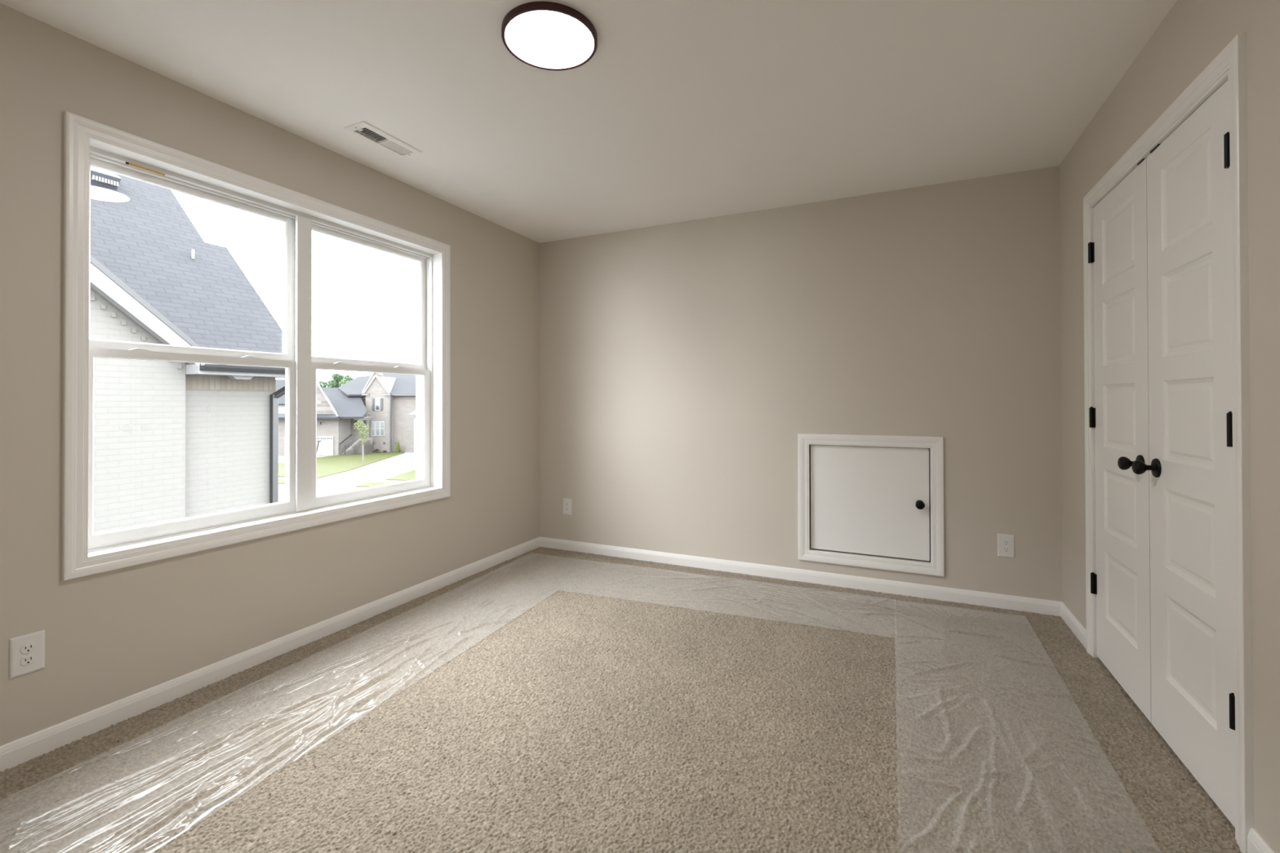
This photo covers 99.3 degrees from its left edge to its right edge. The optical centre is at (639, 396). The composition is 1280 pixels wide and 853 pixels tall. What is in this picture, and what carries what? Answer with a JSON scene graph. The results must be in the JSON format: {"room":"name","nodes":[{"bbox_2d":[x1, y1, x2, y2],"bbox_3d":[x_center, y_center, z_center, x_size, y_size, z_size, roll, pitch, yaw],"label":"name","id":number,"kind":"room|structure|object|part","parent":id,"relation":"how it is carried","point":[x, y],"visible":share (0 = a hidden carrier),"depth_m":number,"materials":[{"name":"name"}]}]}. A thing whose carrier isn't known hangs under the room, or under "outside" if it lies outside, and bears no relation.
{"room":"empty bedroom","nodes":[
{"label":"empty bedroom","id":0,"kind":"room"},
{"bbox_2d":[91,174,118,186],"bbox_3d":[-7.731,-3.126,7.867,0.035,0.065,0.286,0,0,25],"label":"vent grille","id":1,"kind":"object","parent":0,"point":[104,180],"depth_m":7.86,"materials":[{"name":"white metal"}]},
{"bbox_2d":[0,3,539,746],"bbox_3d":[-1.814,-0.042,2.431,0.185,2.660,4.686,0,0,25],"label":"wall","id":2,"kind":"structure","parent":0,"point":[114,635],"depth_m":2.18,"materials":[{"name":"beige paint"}]},
{"bbox_2d":[8,629,44,679],"bbox_3d":[-2.003,0.841,1.781,0.009,0.127,0.080,0,0,25],"label":"wall outlet","id":3,"kind":"object","parent":2,"relation":"attached to","point":[26,652],"visible":1,"depth_m":1.78,"materials":[{"name":"white plastic"}]},
{"bbox_2d":[20,642,35,653],"bbox_3d":[-2.000,0.822,1.780,0.002,0.028,0.034,0,0,25],"label":"receptacle","id":4,"kind":"object","parent":3,"relation":"attached to","point":[25,647],"depth_m":1.78,"materials":[{"name":"white plastic"}]},
{"bbox_2d":[20,654,35,666],"bbox_3d":[-2.000,0.861,1.779,0.002,0.028,0.034,0,0,25],"label":"receptacle","id":5,"kind":"object","parent":3,"relation":"attached to","point":[25,660],"depth_m":1.78,"materials":[{"name":"white plastic"}]},
{"bbox_2d":[62,111,450,581],"bbox_3d":[-1.676,-0.172,2.707,0.203,1.604,1.784,0,0,25],"label":"window","id":6,"kind":"structure","parent":2,"relation":"in","point":[87,143],"depth_m":2.50,"materials":[{"name":"white plastic"}]},
{"bbox_3d":[-1.896,-0.534,2.349,0.034,0.718,0.790,0,0,25],"label":"sash","id":7,"kind":"part","parent":6,"relation":"part of","materials":[{"name":"white plastic"}]},
{"bbox_3d":[-1.867,0.190,2.322,0.032,0.738,0.780,0,0,25],"label":"sash","id":8,"kind":"part","parent":6,"relation":"part of","materials":[{"name":"white plastic"}]},
{"bbox_3d":[-1.545,-0.529,3.106,0.034,0.718,0.803,0,0,25],"label":"sash","id":9,"kind":"part","parent":6,"relation":"part of","materials":[{"name":"white plastic"}]},
{"bbox_3d":[-1.509,0.194,3.095,0.032,0.738,0.790,0,0,25],"label":"sash","id":10,"kind":"part","parent":6,"relation":"part of","materials":[{"name":"white plastic"}]},
{"bbox_2d":[0,537,540,771],"bbox_3d":[-1.722,1.152,2.382,0.012,0.079,4.386,0,0,25],"label":"baseboard","id":11,"kind":"structure","parent":2,"relation":"attached to","point":[13,753],"depth_m":2.26,"materials":[{"name":"white wood"}]},
{"bbox_2d":[275,379,284,413],"bbox_3d":[-39.737,1.682,60.550,6.274,7.428,6.883,0,0,-5],"label":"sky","id":12,"kind":"structure","parent":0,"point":[280,384],"depth_m":58.39,"materials":[{"name":"white"}]},
{"bbox_2d":[408,410,415,452],"bbox_3d":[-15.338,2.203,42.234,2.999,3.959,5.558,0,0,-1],"label":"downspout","id":13,"kind":"structure","parent":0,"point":[412,414],"depth_m":39.98,"materials":[{"name":"white metal"}]},
{"bbox_2d":[0,0,1177,243],"bbox_3d":[-0.187,-1.321,1.685,3.406,0.120,4.386,0,0,25],"label":"ceiling","id":14,"kind":"structure","parent":0,"point":[681,110],"depth_m":2.21,"materials":[{"name":"white paint"}]},
{"bbox_2d":[342,120,422,157],"bbox_3d":[-1.245,-1.323,2.653,0.139,0.158,0.338,0,0,25],"label":"ceiling vent","id":15,"kind":"object","parent":14,"relation":"in","point":[363,129],"visible":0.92,"depth_m":2.65,"materials":[{"name":"white metal"}]},
{"bbox_2d":[501,1,597,70],"bbox_3d":[-0.314,-1.247,1.896,0.328,0.023,0.328,0,0,25],"label":"ceiling light","id":16,"kind":"object","parent":14,"relation":"in","point":[543,35],"visible":1,"depth_m":1.87,"materials":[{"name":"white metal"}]},
{"bbox_2d":[0,546,1242,852],"bbox_3d":[-0.128,1.182,1.643,3.545,0.012,4.406,0,0,25],"label":"floor","id":17,"kind":"structure","parent":0,"point":[613,708],"depth_m":1.85,"materials":[{"name":"beige carpet"}]},
{"bbox_2d":[0,598,511,852],"bbox_3d":[-1.309,1.168,2.110,0.649,0.027,4.177,0,0,22],"label":"plastic film","id":18,"kind":"object","parent":17,"relation":"on","point":[200,789],"visible":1,"depth_m":1.86,"materials":[{"name":"clear plastic"}]},
{"bbox_2d":[636,566,894,620],"bbox_3d":[0.488,1.179,3.264,1.917,0.013,0.631,0,0,23],"label":"plastic film","id":19,"kind":"object","parent":17,"relation":"on","point":[637,566],"visible":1,"depth_m":3.17,"materials":[{"name":"clear plastic"}]},
{"bbox_2d":[898,614,1113,835],"bbox_3d":[0.897,1.162,1.140,0.646,0.017,4.238,0,0,25],"label":"plastic film","id":20,"kind":"object","parent":17,"relation":"on","point":[902,615],"visible":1,"depth_m":2.18,"materials":[{"name":"clear plastic"}]},
{"bbox_2d":[539,165,1062,601],"bbox_3d":[0.769,-0.039,3.734,3.406,2.660,0.150,0,0,25],"label":"wall","id":21,"kind":"structure","parent":0,"point":[683,366],"depth_m":3.53,"materials":[{"name":"beige paint"}]},
{"bbox_2d":[563,497,572,515],"bbox_3d":[-0.570,0.858,4.262,0.080,0.127,0.009,0,0,25],"label":"wall outlet","id":22,"kind":"object","parent":21,"relation":"attached to","point":[567,503],"visible":1,"depth_m":4.26,"materials":[{"name":"white plastic"}]},
{"bbox_2d":[540,537,1062,616],"bbox_3d":[0.737,1.155,3.653,3.406,0.079,0.012,0,0,25],"label":"baseboard","id":23,"kind":"structure","parent":21,"relation":"attached to","point":[1043,606],"depth_m":3.44,"materials":[{"name":"white wood"}]},
{"bbox_2d":[810,444,929,560],"bbox_3d":[1.401,0.641,3.352,0.678,0.668,0.089,0,0,25],"label":"door","id":24,"kind":"structure","parent":21,"relation":"in","point":[872,500],"depth_m":3.36,"materials":[{"name":"white wood"}]},
{"bbox_3d":[1.657,0.638,3.219,0.050,0.050,0.062,0,0,25],"label":"knob","id":25,"kind":"part","parent":24,"relation":"part of","materials":[{"name":"black metal"}]},
{"bbox_2d":[798,433,944,577],"bbox_3d":[1.398,0.642,3.346,0.823,0.813,0.018,0,0,25],"label":"trim","id":26,"kind":"structure","parent":21,"relation":"attached to","point":[935,444],"depth_m":3.31,"materials":[{"name":"white wood"}]},
{"bbox_2d":[997,533,1014,558],"bbox_3d":[2.050,0.835,3.048,0.080,0.127,0.009,0,0,25],"label":"wall outlet","id":27,"kind":"object","parent":21,"relation":"attached to","point":[1006,543],"visible":1,"depth_m":3.05,"materials":[{"name":"white plastic"}]},
{"bbox_2d":[1002,540,1009,545],"bbox_3d":[2.049,0.815,3.046,0.034,0.028,0.002,0,0,25],"label":"receptacle","id":28,"kind":"object","parent":27,"relation":"attached to","point":[1004,542],"depth_m":3.04,"materials":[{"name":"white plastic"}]},
{"bbox_2d":[1002,546,1009,552],"bbox_3d":[2.049,0.854,3.045,0.034,0.028,0.002,0,0,25],"label":"receptacle","id":29,"kind":"object","parent":27,"relation":"attached to","point":[1005,549],"depth_m":3.04,"materials":[{"name":"white plastic"}]},
{"bbox_2d":[1059,0,1279,852],"bbox_3d":[1.415,-0.059,0.935,0.120,2.660,4.686,0,0,25],"label":"wall","id":30,"kind":"structure","parent":0,"point":[1193,33],"depth_m":1.39,"materials":[{"name":"beige paint"}]},
{"bbox_2d":[1060,601,1086,648],"bbox_3d":[2.182,1.146,2.734,0.012,0.079,0.465,0,0,25],"label":"baseboard","id":31,"kind":"structure","parent":30,"relation":"attached to","point":[1076,627],"depth_m":2.72,"materials":[{"name":"white wood"}]},
{"bbox_2d":[1088,157,1151,723],"bbox_3d":[1.933,0.152,2.224,0.101,2.030,0.584,0,0,25],"label":"door","id":32,"kind":"structure","parent":30,"relation":"in","point":[1117,251],"depth_m":2.17,"materials":[{"name":"white wood"}]},
{"bbox_3d":[1.820,0.247,2.025,0.062,0.050,0.050,0,0,25],"label":"knob","id":33,"kind":"part","parent":32,"relation":"part of","materials":[{"name":"black metal"}]},
{"bbox_2d":[1083,32,1253,852],"bbox_3d":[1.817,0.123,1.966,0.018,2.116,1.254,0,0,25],"label":"trim","id":34,"kind":"structure","parent":30,"relation":"attached to","point":[1233,57],"depth_m":1.41,"materials":[{"name":"white wood"}]},
{"bbox_2d":[1131,80,1235,827],"bbox_3d":[1.690,0.149,1.700,0.101,2.030,0.560,0,0,25],"label":"door","id":35,"kind":"structure","parent":30,"relation":"in","point":[1190,415],"depth_m":1.67,"materials":[{"name":"white wood"}]},
{"bbox_3d":[1.764,0.247,1.904,0.062,0.050,0.050,0,0,25],"label":"knob","id":36,"kind":"part","parent":35,"relation":"part of","materials":[{"name":"black metal"}]},
{"bbox_2d":[1247,827,1274,852],"bbox_3d":[0.997,1.131,0.177,0.012,0.079,2.672,0,0,25],"label":"baseboard","id":37,"kind":"structure","parent":30,"relation":"attached to","point":[1255,843],"depth_m":1.36,"materials":[{"name":"white wood"}]},
{"label":"outside","id":38,"kind":"structure","parent":0,"visible":0},
{"bbox_2d":[278,452,415,488],"bbox_3d":[9.784,5.094,45.034,135.000,0.300,130.000,0,0,25],"label":"driveway","id":39,"kind":"structure","parent":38,"point":[380,471],"depth_m":34.95,"materials":[{"name":"concrete"}]},
{"bbox_2d":[89,166,285,533],"bbox_3d":[-11.365,-0.322,5.470,10.070,10.100,9.970,0,0,25],"label":"neighbor house","id":40,"kind":"structure","parent":39,"relation":"on","point":[173,440],"depth_m":7.08,"materials":[{"name":"white paint"}]},
{"bbox_2d":[90,166,120,189],"bbox_3d":[-7.928,-3.283,7.950,0.550,0.440,0.330,0,0,25],"label":"roof vent","id":41,"kind":"object","parent":40,"relation":"attached to","point":[99,177],"depth_m":7.87,"materials":[{"name":"grey metal"}]},
{"bbox_2d":[278,479,284,484],"bbox_3d":[-20.861,4.927,31.616,1.170,0.090,2.860,0,0,-34],"label":"lawn","id":42,"kind":"structure","parent":39,"relation":"on","point":[280,481],"depth_m":31.39,"materials":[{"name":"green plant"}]},
{"bbox_2d":[316,380,329,387],"bbox_3d":[-49.664,1.387,80.000,9.506,7.832,5.463,0,0,25],"label":"trees","id":43,"kind":"object","parent":39,"relation":"on","point":[322,383],"visible":0.07,"depth_m":79.57,"materials":[{"name":"green plant"}]},
{"bbox_2d":[328,373,353,387],"bbox_3d":[-39.550,1.034,71.737,4.164,8.386,2.556,0,0,15],"label":"shade tree","id":44,"kind":"object","parent":39,"relation":"on","point":[338,380],"visible":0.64,"depth_m":71.28,"materials":[{"name":"green plant"}]},
{"bbox_2d":[278,451,404,478],"bbox_3d":[-23.878,5.002,41.975,7.247,0.090,19.296,0,0,-8],"label":"lawn","id":45,"kind":"structure","parent":39,"relation":"on","point":[332,464],"depth_m":41.15,"materials":[{"name":"green plant"}]},
{"bbox_2d":[353,420,368,461],"bbox_3d":[-21.555,3.357,42.154,1.182,3.171,0.834,0,0,25],"label":"young tree","id":46,"kind":"object","parent":45,"relation":"on","point":[358,426],"visible":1,"depth_m":42.08,"materials":[{"name":"green plant"}]},
{"bbox_2d":[395,440,400,452],"bbox_3d":[-21.978,4.449,49.498,0.498,1.156,0.513,0,0,25],"label":"cone shrub","id":47,"kind":"object","parent":45,"relation":"on","point":[397,448],"visible":1,"depth_m":49.42,"materials":[{"name":"green plant"}]},
{"bbox_2d":[278,372,415,455],"bbox_3d":[-24.895,1.274,53.793,14.192,7.843,15.400,0,0,0],"label":"brick house","id":48,"kind":"structure","parent":39,"relation":"on","point":[384,402],"depth_m":49.47,"materials":[{"name":"beige brick"}]},
{"bbox_3d":[-28.479,4.198,46.869,4.206,1.631,0.150,0,0,0],"label":"garage door","id":49,"kind":"part","parent":48,"relation":"part of","materials":[{"name":"white metal"}]},
{"bbox_3d":[-25.865,4.047,48.155,0.060,1.871,2.660,0,0,0],"label":"handrail","id":50,"kind":"part","parent":48,"relation":"part of","materials":[{"name":"metal"}]},
{"bbox_3d":[-25.148,4.268,47.198,1.018,1.507,0.050,0,0,0],"label":"handrail","id":51,"kind":"part","parent":48,"relation":"part of","materials":[{"name":"metal"}]},
{"bbox_3d":[-24.224,3.177,49.394,0.282,0.556,0.010,0,0,0],"label":"pane","id":52,"kind":"part","parent":48,"relation":"part of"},
{"bbox_2d":[372,398,374,410],"bbox_3d":[-24.208,0.674,49.472,0.234,1.096,0.070,0,0,0],"label":"shutter","id":53,"kind":"object","parent":48,"relation":"hanging from","point":[373,399],"depth_m":49.43,"materials":[{"name":"grey paint"}]},
{"bbox_3d":[-23.835,0.934,49.428,0.317,0.460,0.010,0,0,0],"label":"pane","id":54,"kind":"part","parent":48,"relation":"part of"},
{"bbox_3d":[-23.810,3.177,49.394,0.282,0.556,0.010,0,0,0],"label":"pane","id":55,"kind":"part","parent":48,"relation":"part of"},
{"bbox_2d":[380,398,382,410],"bbox_3d":[-23.487,0.674,49.472,0.223,1.096,0.070,0,0,0],"label":"shutter","id":56,"kind":"object","parent":48,"relation":"hanging from","point":[381,399],"depth_m":49.43,"materials":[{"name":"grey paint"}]},
{"bbox_3d":[-23.396,3.177,49.394,0.282,0.556,0.010,0,0,0],"label":"pane","id":57,"kind":"part","parent":48,"relation":"part of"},
{"bbox_2d":[355,481,395,487],"bbox_3d":[-14.871,4.905,30.270,1.684,0.090,1.638,0,0,13],"label":"lawn","id":58,"kind":"structure","parent":39,"relation":"on","point":[369,484],"depth_m":30.24,"materials":[{"name":"green plant"}]},
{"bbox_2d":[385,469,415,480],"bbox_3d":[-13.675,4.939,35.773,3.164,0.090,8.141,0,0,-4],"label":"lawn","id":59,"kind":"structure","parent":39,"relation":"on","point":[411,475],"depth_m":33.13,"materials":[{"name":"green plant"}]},
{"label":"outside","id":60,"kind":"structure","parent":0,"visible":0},
{"bbox_2d":[278,488,355,502],"bbox_3d":[-16.268,4.876,25.472,9.367,0.030,7.847,0,0,-1],"label":"street","id":61,"kind":"structure","parent":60,"point":[281,491],"depth_m":28.00,"materials":[{"name":"concrete"}]}
]}

